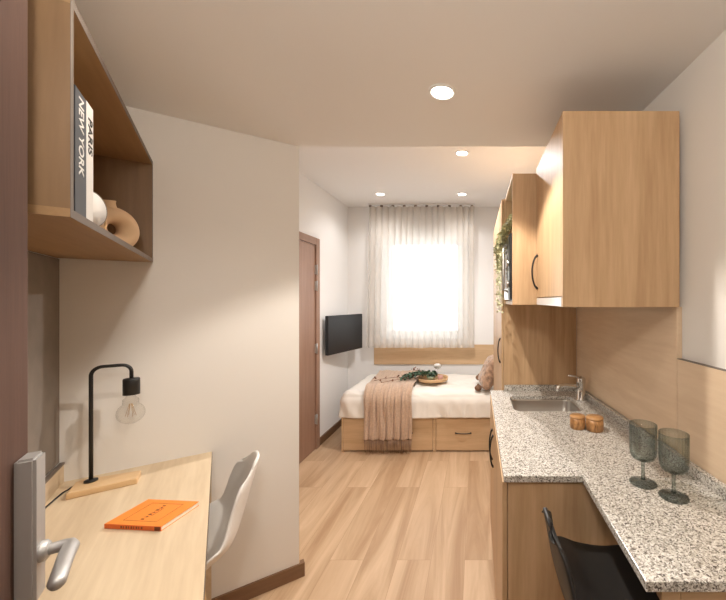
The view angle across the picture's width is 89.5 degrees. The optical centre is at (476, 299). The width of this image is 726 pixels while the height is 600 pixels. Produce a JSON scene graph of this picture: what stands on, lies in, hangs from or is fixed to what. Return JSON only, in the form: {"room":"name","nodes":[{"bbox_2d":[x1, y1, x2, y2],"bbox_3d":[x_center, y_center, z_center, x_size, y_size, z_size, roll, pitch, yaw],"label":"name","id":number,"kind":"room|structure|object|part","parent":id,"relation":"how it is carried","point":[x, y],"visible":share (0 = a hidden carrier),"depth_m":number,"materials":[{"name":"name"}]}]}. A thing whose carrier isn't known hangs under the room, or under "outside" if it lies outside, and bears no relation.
{"room":"studio apartment","nodes":[
{"label":"studio apartment","id":0,"kind":"room"},
{"bbox_2d":[29,251,56,476],"bbox_3d":[-0.613,0.330,-0.162,0.150,2.300,3.665,0,0,-36],"label":"wall","id":1,"kind":"structure","parent":0,"point":[29,251],"depth_m":1.28,"materials":[{"name":"white"}]},
{"bbox_2d":[28,251,58,475],"bbox_3d":[-1.083,0.237,0.608,0.006,0.795,1.864,0,0,-36],"label":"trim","id":2,"kind":"structure","parent":1,"relation":"attached to","point":[43,271],"depth_m":1.25,"materials":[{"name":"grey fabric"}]},
{"bbox_2d":[45,465,63,502],"bbox_3d":[-1.312,0.679,0.930,0.018,0.069,1.074,0,0,-36],"label":"trim","id":3,"kind":"structure","parent":1,"relation":"attached to","point":[56,481],"depth_m":1.29,"materials":[{"name":"brown wood"}]},
{"bbox_2d":[45,462,64,483],"bbox_3d":[-1.309,0.641,0.933,0.014,0.008,1.074,0,0,-36],"label":"trim","id":4,"kind":"structure","parent":1,"relation":"attached to","point":[52,473],"depth_m":1.28,"materials":[{"name":"brown"}]},
{"bbox_2d":[28,0,152,261],"bbox_3d":[-1.221,-0.384,1.023,0.275,0.440,1.033,0,0,-36],"label":"wall shelf","id":5,"kind":"object","parent":1,"relation":"attached to","point":[62,52],"visible":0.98,"depth_m":0.78,"materials":[{"name":"brown wood"}]},
{"bbox_3d":[-0.920,-0.384,0.614,0.274,0.406,0.017,0,0,-36],"label":"panel","id":6,"kind":"part","parent":5,"relation":"part of","materials":[{"name":"brown wood"}]},
{"bbox_2d":[74,84,85,217],"bbox_3d":[-0.945,-0.317,0.700,0.201,0.270,0.074,0,0,-36],"label":"upright book","id":7,"kind":"object","parent":5,"relation":"on","point":[79,100],"visible":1,"depth_m":0.75,"materials":[{"name":"grey paper"}]},
{"bbox_2d":[86,101,92,221],"bbox_3d":[-0.983,-0.318,0.753,0.201,0.272,0.052,0,0,-36],"label":"upright book","id":8,"kind":"object","parent":5,"relation":"on","point":[89,111],"visible":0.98,"depth_m":0.81,"materials":[{"name":"white paper"}]},
{"bbox_3d":[-1.221,-0.172,1.023,0.274,0.017,1.033,0,0,-36],"label":"panel","id":9,"kind":"part","parent":5,"relation":"part of","materials":[{"name":"brown wood"}]},
{"bbox_2d":[93,191,106,225],"bbox_3d":[-0.960,-0.227,0.862,0.007,0.090,0.090,0,0,-8],"label":"round ornament","id":10,"kind":"object","parent":5,"relation":"on","point":[99,206],"visible":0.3,"depth_m":0.88,"materials":[{"name":"white ceramic"}]},
{"bbox_3d":[-1.221,-0.596,1.023,0.274,0.017,1.033,0,0,-36],"label":"panel","id":11,"kind":"part","parent":5,"relation":"part of","materials":[{"name":"brown wood"}]},
{"bbox_2d":[100,199,139,245],"bbox_3d":[-1.369,-0.277,1.304,0.068,0.190,0.169,0,0,12],"label":"vase","id":12,"kind":"object","parent":5,"relation":"on","point":[127,228],"visible":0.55,"depth_m":1.32,"materials":[{"name":"brown ceramic"}]},
{"bbox_3d":[-1.522,-0.384,1.432,0.274,0.406,0.017,0,0,-36],"label":"panel","id":13,"kind":"part","parent":5,"relation":"part of","materials":[{"name":"brown wood"}]},
{"bbox_2d":[57,106,298,598],"bbox_3d":[-1.625,0.330,1.535,1.349,2.300,0.649,0,0,0],"label":"wall","id":14,"kind":"structure","parent":0,"point":[208,327],"depth_m":1.63,"materials":[{"name":"white paint"}]},
{"bbox_2d":[211,559,304,599],"bbox_3d":[-1.289,1.444,1.619,0.882,0.072,0.034,0,0,-36],"label":"baseboard","id":15,"kind":"structure","parent":14,"relation":"attached to","point":[249,591],"depth_m":1.76,"materials":[{"name":"brown wood"}]},
{"bbox_2d":[299,172,347,436],"bbox_3d":[-1.670,0.160,3.200,0.120,2.640,2.680,0,0,0],"label":"wall","id":16,"kind":"structure","parent":0,"point":[322,216],"depth_m":3.80,"materials":[{"name":"white paint"}]},
{"bbox_2d":[299,231,319,462],"bbox_3d":[-1.593,0.432,3.030,0.094,2.095,0.980,0,0,0],"label":"door","id":17,"kind":"structure","parent":16,"relation":"in","point":[309,254],"depth_m":3.33,"materials":[{"name":"brown wood"}]},
{"bbox_2d":[320,419,340,444],"bbox_3d":[-1.603,1.442,3.935,0.014,0.075,0.810,0,0,0],"label":"baseboard","id":18,"kind":"structure","parent":16,"relation":"attached to","point":[328,433],"depth_m":3.79,"materials":[{"name":"brown wood"}]},
{"bbox_3d":[-1.570,0.370,3.860,0.079,0.180,0.100,0,0,0],"label":"bracket","id":19,"kind":"object","parent":16,"relation":"attached to","visible":0},
{"bbox_2d":[325,314,361,355],"bbox_3d":[-1.476,0.370,3.890,0.041,0.410,0.611,0,0,15],"label":"television","id":20,"kind":"object","parent":19,"relation":"attached to","point":[343,333],"visible":1,"depth_m":3.82,"materials":[{"name":"black plastic"}]},
{"bbox_2d":[250,427,495,599],"bbox_3d":[-0.500,1.510,1.000,5.400,0.060,7.200,0,0,0],"label":"floor","id":21,"kind":"structure","parent":0,"point":[415,525],"depth_m":2.27,"materials":[{"name":"brown wood"}]},
{"bbox_2d":[38,452,211,599],"bbox_3d":[-1.129,1.097,1.073,0.481,0.765,1.064,0,0,-36],"label":"desk","id":22,"kind":"object","parent":21,"relation":"on","point":[169,563],"visible":0.82,"depth_m":1.04,"materials":[{"name":"brown wood"}]},
{"bbox_2d":[45,487,71,508],"bbox_3d":[-1.419,0.712,1.129,0.043,0.006,0.498,0,0,-31],"label":"cable","id":23,"kind":"object","parent":22,"relation":"on","point":[54,499],"visible":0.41,"depth_m":1.25,"materials":[{"name":"black plastic"}]},
{"bbox_2d":[66,364,144,499],"bbox_3d":[-1.423,0.483,1.348,0.198,0.463,0.120,0,0,-36],"label":"desk lamp","id":24,"kind":"object","parent":22,"relation":"on","point":[130,386],"visible":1,"depth_m":1.33,"materials":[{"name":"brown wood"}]},
{"bbox_3d":[-1.431,0.469,1.363,0.123,0.435,0.012,0,0,-36],"label":"arm","id":25,"kind":"part","parent":24,"relation":"part of","materials":[{"name":"black metal"}]},
{"bbox_2d":[122,377,139,395],"bbox_3d":[-1.386,0.345,1.396,0.051,0.066,0.051,0,0,-36],"label":"socket","id":26,"kind":"object","parent":24,"relation":"attached to","point":[131,385],"depth_m":1.38,"materials":[{"name":"black metal"}]},
{"bbox_2d":[104,499,198,530],"bbox_3d":[-1.066,0.707,1.149,0.190,0.014,0.136,0,0,4],"label":"paperback book","id":27,"kind":"object","parent":22,"relation":"on","point":[151,514],"visible":1,"depth_m":1.13,"materials":[{"name":"orange paper"}]},
{"bbox_2d":[124,503,181,521],"bbox_3d":[-1.066,0.700,1.150,0.114,0.001,0.095,0,0,4],"label":"print","id":28,"kind":"object","parent":27,"relation":"on","point":[150,512],"depth_m":1.15,"materials":[{"name":"brown paper"}]},
{"bbox_3d":[-1.434,1.112,1.485,0.478,0.736,0.008,0,0,-36],"label":"panel","id":29,"kind":"part","parent":22,"relation":"part of","materials":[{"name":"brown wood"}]},
{"bbox_2d":[204,450,259,599],"bbox_3d":[-1.147,1.070,1.355,0.510,0.823,0.453,0,0,-36],"label":"desk chair","id":30,"kind":"object","parent":21,"relation":"on","point":[226,512],"visible":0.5,"depth_m":1.48,"materials":[{"name":"white plastic"}]},
{"bbox_2d":[341,418,489,451],"bbox_3d":[-0.302,1.312,3.833,2.035,0.335,0.934,0,0,0],"label":"bed","id":31,"kind":"object","parent":21,"relation":"on","point":[434,434],"visible":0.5,"depth_m":3.39,"materials":[{"name":"brown wood"}]},
{"bbox_3d":[-0.866,1.310,3.399,0.866,0.312,0.018,0,0,0],"label":"drawer","id":32,"kind":"part","parent":31,"relation":"part of","materials":[{"name":"brown wood"}]},
{"bbox_2d":[339,374,493,418],"bbox_3d":[-0.339,1.013,3.815,2.078,0.263,0.950,0,0,0],"label":"duvet","id":33,"kind":"object","parent":31,"relation":"on","point":[456,397],"visible":0.41,"depth_m":3.37,"materials":[{"name":"white fabric"}]},
{"bbox_2d":[363,370,417,453],"bbox_3d":[-0.898,1.148,3.743,0.559,0.634,0.915,0,0,0],"label":"throw blanket","id":34,"kind":"object","parent":33,"relation":"on","point":[387,405],"visible":0.91,"depth_m":3.31,"materials":[{"name":"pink fabric"}]},
{"bbox_2d":[399,370,436,380],"bbox_3d":[-0.624,0.805,3.751,0.398,0.093,0.243,0,0,0],"label":"branch","id":35,"kind":"object","parent":34,"relation":"on","point":[416,373],"visible":1,"depth_m":3.74,"materials":[{"name":"green plant"}]},
{"bbox_2d":[418,374,447,382],"bbox_3d":[-0.478,0.852,3.780,0.328,0.034,0.328,0,0,0],"label":"round tray","id":36,"kind":"object","parent":33,"relation":"on","point":[423,379],"visible":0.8,"depth_m":3.70,"materials":[{"name":"brown wood"}]},
{"bbox_2d":[434,363,440,368],"bbox_3d":[-0.438,0.782,3.860,0.092,0.156,0.092,0,0,0],"label":"stemmed glass","id":37,"kind":"object","parent":36,"relation":"on","point":[437,365],"visible":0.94,"depth_m":3.83,"materials":[{"name":"white glass"}]},
{"bbox_2d":[475,355,493,390],"bbox_3d":[0.112,0.737,3.560,0.273,0.319,0.392,0,0,0],"label":"fluffy cushion","id":38,"kind":"object","parent":33,"relation":"on","point":[485,377],"visible":0.78,"depth_m":3.40,"materials":[{"name":"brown fabric"}]},
{"bbox_3d":[-0.132,1.310,3.399,0.530,0.312,0.018,0,0,0],"label":"drawer","id":39,"kind":"part","parent":31,"relation":"part of","materials":[{"name":"brown wood"}]},
{"bbox_2d":[494,199,575,389],"bbox_3d":[0.387,0.415,2.785,0.502,2.130,1.090,0,0,0],"label":"tall cabinet","id":40,"kind":"object","parent":21,"relation":"on","point":[534,344],"visible":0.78,"depth_m":2.24,"materials":[{"name":"brown wood"}]},
{"bbox_3d":[0.164,0.373,3.120,0.012,2.043,0.418,0,0,0],"label":"door","id":41,"kind":"part","parent":40,"relation":"part of","materials":[{"name":"brown wood"}]},
{"bbox_3d":[0.149,0.338,2.330,0.026,0.171,0.012,0,0,0],"label":"handle","id":42,"kind":"part","parent":40,"relation":"part of","materials":[{"name":"black metal"}]},
{"bbox_3d":[0.164,0.373,2.574,0.012,2.043,0.666,0,0,0],"label":"door","id":43,"kind":"part","parent":40,"relation":"part of","materials":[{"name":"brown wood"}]},
{"bbox_2d":[489,395,651,599],"bbox_3d":[0.382,1.041,1.697,0.637,0.878,1.074,0,0,0],"label":"base cabinet","id":44,"kind":"object","parent":21,"relation":"on","point":[524,569],"visible":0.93,"depth_m":1.16,"materials":[{"name":"brown wood"}]},
{"bbox_3d":[0.076,0.777,1.875,0.026,0.171,0.012,0,0,0],"label":"handle","id":45,"kind":"part","parent":44,"relation":"part of","materials":[{"name":"black metal"}]},
{"bbox_3d":[0.076,0.777,1.790,0.026,0.171,0.012,0,0,0],"label":"handle","id":46,"kind":"part","parent":44,"relation":"part of","materials":[{"name":"black metal"}]},
{"bbox_3d":[0.093,0.992,2.034,0.016,0.767,0.397,0,0,0],"label":"door","id":47,"kind":"part","parent":44,"relation":"part of","materials":[{"name":"brown wood"}]},
{"bbox_3d":[0.093,0.992,1.496,0.016,0.767,0.667,0,0,0],"label":"door","id":48,"kind":"part","parent":44,"relation":"part of","materials":[{"name":"brown wood"}]},
{"bbox_2d":[491,385,725,591],"bbox_3d":[0.423,0.573,1.476,0.670,0.058,1.520,0,0,0],"label":"countertop","id":49,"kind":"structure","parent":44,"relation":"on","point":[669,547],"depth_m":1.13,"materials":[{"name":"grey stone"}]},
{"bbox_2d":[511,399,580,410],"bbox_3d":[0.380,0.675,1.960,0.372,0.149,0.292,0,0,0],"label":"sink","id":50,"kind":"object","parent":49,"relation":"in","point":[518,404],"visible":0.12,"depth_m":2.10,"materials":[{"name":"silver metal"}]},
{"bbox_2d":[555,375,585,400],"bbox_3d":[0.540,0.502,1.986,0.204,0.155,0.060,0,0,-28],"label":"kitchen faucet","id":51,"kind":"object","parent":49,"relation":"on","point":[581,381],"visible":1,"depth_m":2.00,"materials":[{"name":"silver metal"}]},
{"bbox_3d":[0.520,0.494,1.985,0.168,0.047,0.026,0,0,-23],"label":"spout","id":52,"kind":"part","parent":51,"relation":"part of","materials":[{"name":"silver metal"}]},
{"bbox_3d":[0.563,0.441,2.001,0.095,0.032,0.016,0,0,-24],"label":"lever","id":53,"kind":"part","parent":51,"relation":"part of","materials":[{"name":"silver metal"}]},
{"bbox_2d":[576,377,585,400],"bbox_3d":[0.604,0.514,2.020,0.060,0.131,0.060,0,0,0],"label":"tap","id":54,"kind":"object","parent":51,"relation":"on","point":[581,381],"depth_m":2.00,"materials":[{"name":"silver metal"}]},
{"bbox_2d":[570,413,584,429],"bbox_3d":[0.456,0.551,1.578,0.069,0.058,0.069,0,0,0],"label":"pot","id":55,"kind":"object","parent":49,"relation":"on","point":[577,420],"visible":1,"depth_m":1.55,"materials":[{"name":"brown wood"}]},
{"bbox_3d":[0.456,0.527,1.578,0.069,0.010,0.069,0,0,0],"label":"lid","id":56,"kind":"part","parent":55,"relation":"part of","materials":[{"name":"brown wood"}]},
{"bbox_2d":[586,414,603,432],"bbox_3d":[0.524,0.549,1.552,0.076,0.061,0.076,0,0,0],"label":"pot","id":57,"kind":"object","parent":49,"relation":"on","point":[594,423],"visible":1,"depth_m":1.52,"materials":[{"name":"brown wood"}]},
{"bbox_3d":[0.524,0.524,1.552,0.076,0.010,0.076,0,0,0],"label":"lid","id":58,"kind":"part","parent":57,"relation":"part of","materials":[{"name":"brown wood"}]},
{"bbox_2d":[629,422,656,489],"bbox_3d":[0.526,0.486,1.103,0.082,0.188,0.082,0,0,0],"label":"wine glass","id":59,"kind":"object","parent":49,"relation":"on","point":[641,477],"visible":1,"depth_m":1.10,"materials":[{"name":"grey glass"}]},
{"bbox_2d":[658,432,689,504],"bbox_3d":[0.580,0.486,1.026,0.082,0.188,0.082,0,0,0],"label":"wine glass","id":60,"kind":"object","parent":49,"relation":"on","point":[658,432],"visible":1,"depth_m":1.02,"materials":[{"name":"grey glass"}]},
{"bbox_2d":[657,592,725,599],"bbox_3d":[0.553,0.646,0.746,0.326,0.087,0.022,0,0,0],"label":"support rail","id":61,"kind":"object","parent":49,"relation":"attached to","point":[662,595],"visible":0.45,"depth_m":0.73,"materials":[{"name":"brown wood"}]},
{"bbox_2d":[542,507,659,599],"bbox_3d":[0.391,1.021,0.925,0.426,0.921,0.450,0,0,0],"label":"chair","id":62,"kind":"object","parent":21,"relation":"on","point":[584,571],"visible":0.79,"depth_m":0.99,"materials":[{"name":"black"}]},
{"bbox_2d":[74,0,725,146],"bbox_3d":[-0.500,-1.040,-0.370,5.400,0.440,4.460,0,0,0],"label":"ceiling","id":63,"kind":"structure","parent":0,"point":[301,73],"depth_m":1.19,"materials":[{"name":"white paint"}]},
{"bbox_2d":[428,83,455,100],"bbox_3d":[-0.137,-0.817,1.372,0.110,0.006,0.110,0,0,0],"label":"recessed light","id":64,"kind":"object","parent":63,"relation":"in","point":[443,92],"visible":1,"depth_m":1.37,"materials":[{"name":"white plastic"}]},
{"bbox_2d":[299,147,545,206],"bbox_3d":[-0.500,-1.210,3.230,3.000,0.100,2.740,0,0,0],"label":"ceiling","id":65,"kind":"structure","parent":0,"point":[353,176],"depth_m":3.14,"materials":[{"name":"white paint"}]},
{"bbox_2d":[366,204,474,347],"bbox_3d":[-0.683,-0.290,4.196,1.305,1.739,0.061,0,0,0],"label":"sheer curtain","id":66,"kind":"object","parent":65,"relation":"hanging from","point":[421,259],"visible":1,"depth_m":4.19,"materials":[{"name":"fabric"}]},
{"bbox_2d":[455,150,468,155],"bbox_3d":[-0.118,-1.157,2.746,0.110,0.006,0.110,0,0,0],"label":"recessed light","id":67,"kind":"object","parent":65,"relation":"in","point":[459,152],"visible":1,"depth_m":2.75,"materials":[{"name":"white"}]},
{"bbox_2d":[348,207,499,389],"bbox_3d":[-0.435,0.160,4.440,2.350,2.640,0.200,0,0,0],"label":"wall","id":68,"kind":"structure","parent":0,"point":[361,365],"depth_m":4.34,"materials":[{"name":"white paint"}]},
{"bbox_2d":[374,345,493,363],"bbox_3d":[-0.271,0.677,4.330,2.019,0.245,0.017,0,0,0],"label":"trim","id":69,"kind":"structure","parent":68,"relation":"attached to","point":[478,354],"depth_m":4.32,"materials":[{"name":"brown wood"}]},
{"bbox_2d":[537,297,560,306],"bbox_3d":[0.476,0.007,1.516,0.347,0.034,0.526,0,0,0],"label":"extractor hood","id":70,"kind":"object","parent":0,"point":[556,301],"visible":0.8,"depth_m":1.45,"materials":[{"name":"white metal"}]},
{"bbox_2d":[585,30,725,451],"bbox_3d":[0.786,0.160,1.823,0.429,2.640,3.045,0,0,0],"label":"wall","id":71,"kind":"structure","parent":0,"point":[698,93],"depth_m":1.15,"materials":[{"name":"white paint"}]},
{"bbox_2d":[505,174,539,304],"bbox_3d":[0.406,-0.312,2.012,0.448,0.675,0.448,0,0,0],"label":"upper cabinet","id":72,"kind":"object","parent":71,"relation":"attached to","point":[520,200],"depth_m":1.79,"materials":[{"name":"brown wood"}]},
{"bbox_2d":[502,233,511,300],"bbox_3d":[0.350,-0.175,2.012,0.421,0.359,0.388,0,0,0],"label":"microwave","id":73,"kind":"object","parent":72,"relation":"in","point":[506,264],"visible":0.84,"depth_m":1.91,"materials":[{"name":"black"}]},
{"bbox_2d":[493,214,511,312],"bbox_3d":[0.213,-0.213,2.042,0.238,0.580,0.347,0,0,0],"label":"trailing plant","id":74,"kind":"object","parent":73,"relation":"on","point":[506,227],"visible":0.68,"depth_m":1.98,"materials":[{"name":"green plant"}]},
{"bbox_3d":[0.157,-0.175,1.925,0.035,0.270,0.012,0,0,0],"label":"handle","id":75,"kind":"part","parent":73,"relation":"part of","materials":[{"name":"silver metal"}]},
{"bbox_3d":[0.180,-0.176,2.054,0.017,0.350,0.299,0,0,0],"label":"door","id":76,"kind":"part","parent":73,"relation":"part of","materials":[{"name":"black glass"}]},
{"bbox_3d":[0.180,-0.176,1.861,0.017,0.350,0.082,0,0,0],"label":"control panel","id":77,"kind":"part","parent":73,"relation":"part of","materials":[{"name":"black metal"}]},
{"bbox_3d":[0.406,-0.312,2.227,0.448,0.675,0.018,0,0,0],"label":"panel","id":78,"kind":"part","parent":72,"relation":"part of","materials":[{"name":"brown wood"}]},
{"bbox_3d":[0.406,-0.641,2.012,0.448,0.018,0.412,0,0,0],"label":"panel","id":79,"kind":"part","parent":72,"relation":"part of","materials":[{"name":"brown wood"}]},
{"bbox_2d":[531,111,678,306],"bbox_3d":[0.494,-0.323,1.508,0.447,0.695,0.548,0,0,0],"label":"upper cabinet","id":80,"kind":"object","parent":71,"relation":"attached to","point":[607,182],"visible":0.99,"depth_m":1.23,"materials":[{"name":"brown wood"}]},
{"bbox_3d":[0.289,-0.140,1.737,0.037,0.179,0.014,0,0,0],"label":"handle","id":81,"kind":"part","parent":80,"relation":"part of","materials":[{"name":"black metal"}]},
{"bbox_3d":[0.312,-0.342,1.517,0.017,0.657,0.526,0,0,0],"label":"door","id":82,"kind":"part","parent":80,"relation":"part of","materials":[{"name":"brown wood"}]},
{"bbox_2d":[576,307,681,450],"bbox_3d":[0.689,0.284,1.745,0.019,0.518,0.991,0,0,-5],"label":"backsplash","id":83,"kind":"structure","parent":71,"relation":"attached to","point":[627,357],"depth_m":1.54,"materials":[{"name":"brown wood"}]},
{"bbox_2d":[677,359,725,483],"bbox_3d":[0.754,0.696,0.924,0.019,0.968,0.653,0,0,-5],"label":"backsplash","id":84,"kind":"structure","parent":71,"relation":"attached to","point":[701,390],"depth_m":1.12,"materials":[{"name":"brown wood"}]},
{"bbox_2d":[679,359,725,371],"bbox_3d":[0.754,0.211,0.924,0.019,0.002,0.653,0,0,-5],"label":"trim","id":85,"kind":"structure","parent":71,"relation":"attached to","point":[679,359],"depth_m":1.13,"materials":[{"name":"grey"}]},
{"bbox_3d":[0.237,0.330,0.075,1.500,2.300,0.120,0,0,-36],"label":"wall","id":86,"kind":"structure","parent":0,"visible":0},
{"bbox_2d":[0,0,79,599],"bbox_3d":[-0.492,0.431,0.240,0.126,2.082,0.945,0,0,-36],"label":"door","id":87,"kind":"structure","parent":86,"relation":"in","point":[24,548],"depth_m":0.57,"materials":[{"name":"brown wood"}]},
{"bbox_3d":[-0.695,0.430,0.568,0.052,0.034,0.142,0,0,-41],"label":"handle","id":88,"kind":"part","parent":87,"relation":"part of","materials":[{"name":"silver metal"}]}
]}

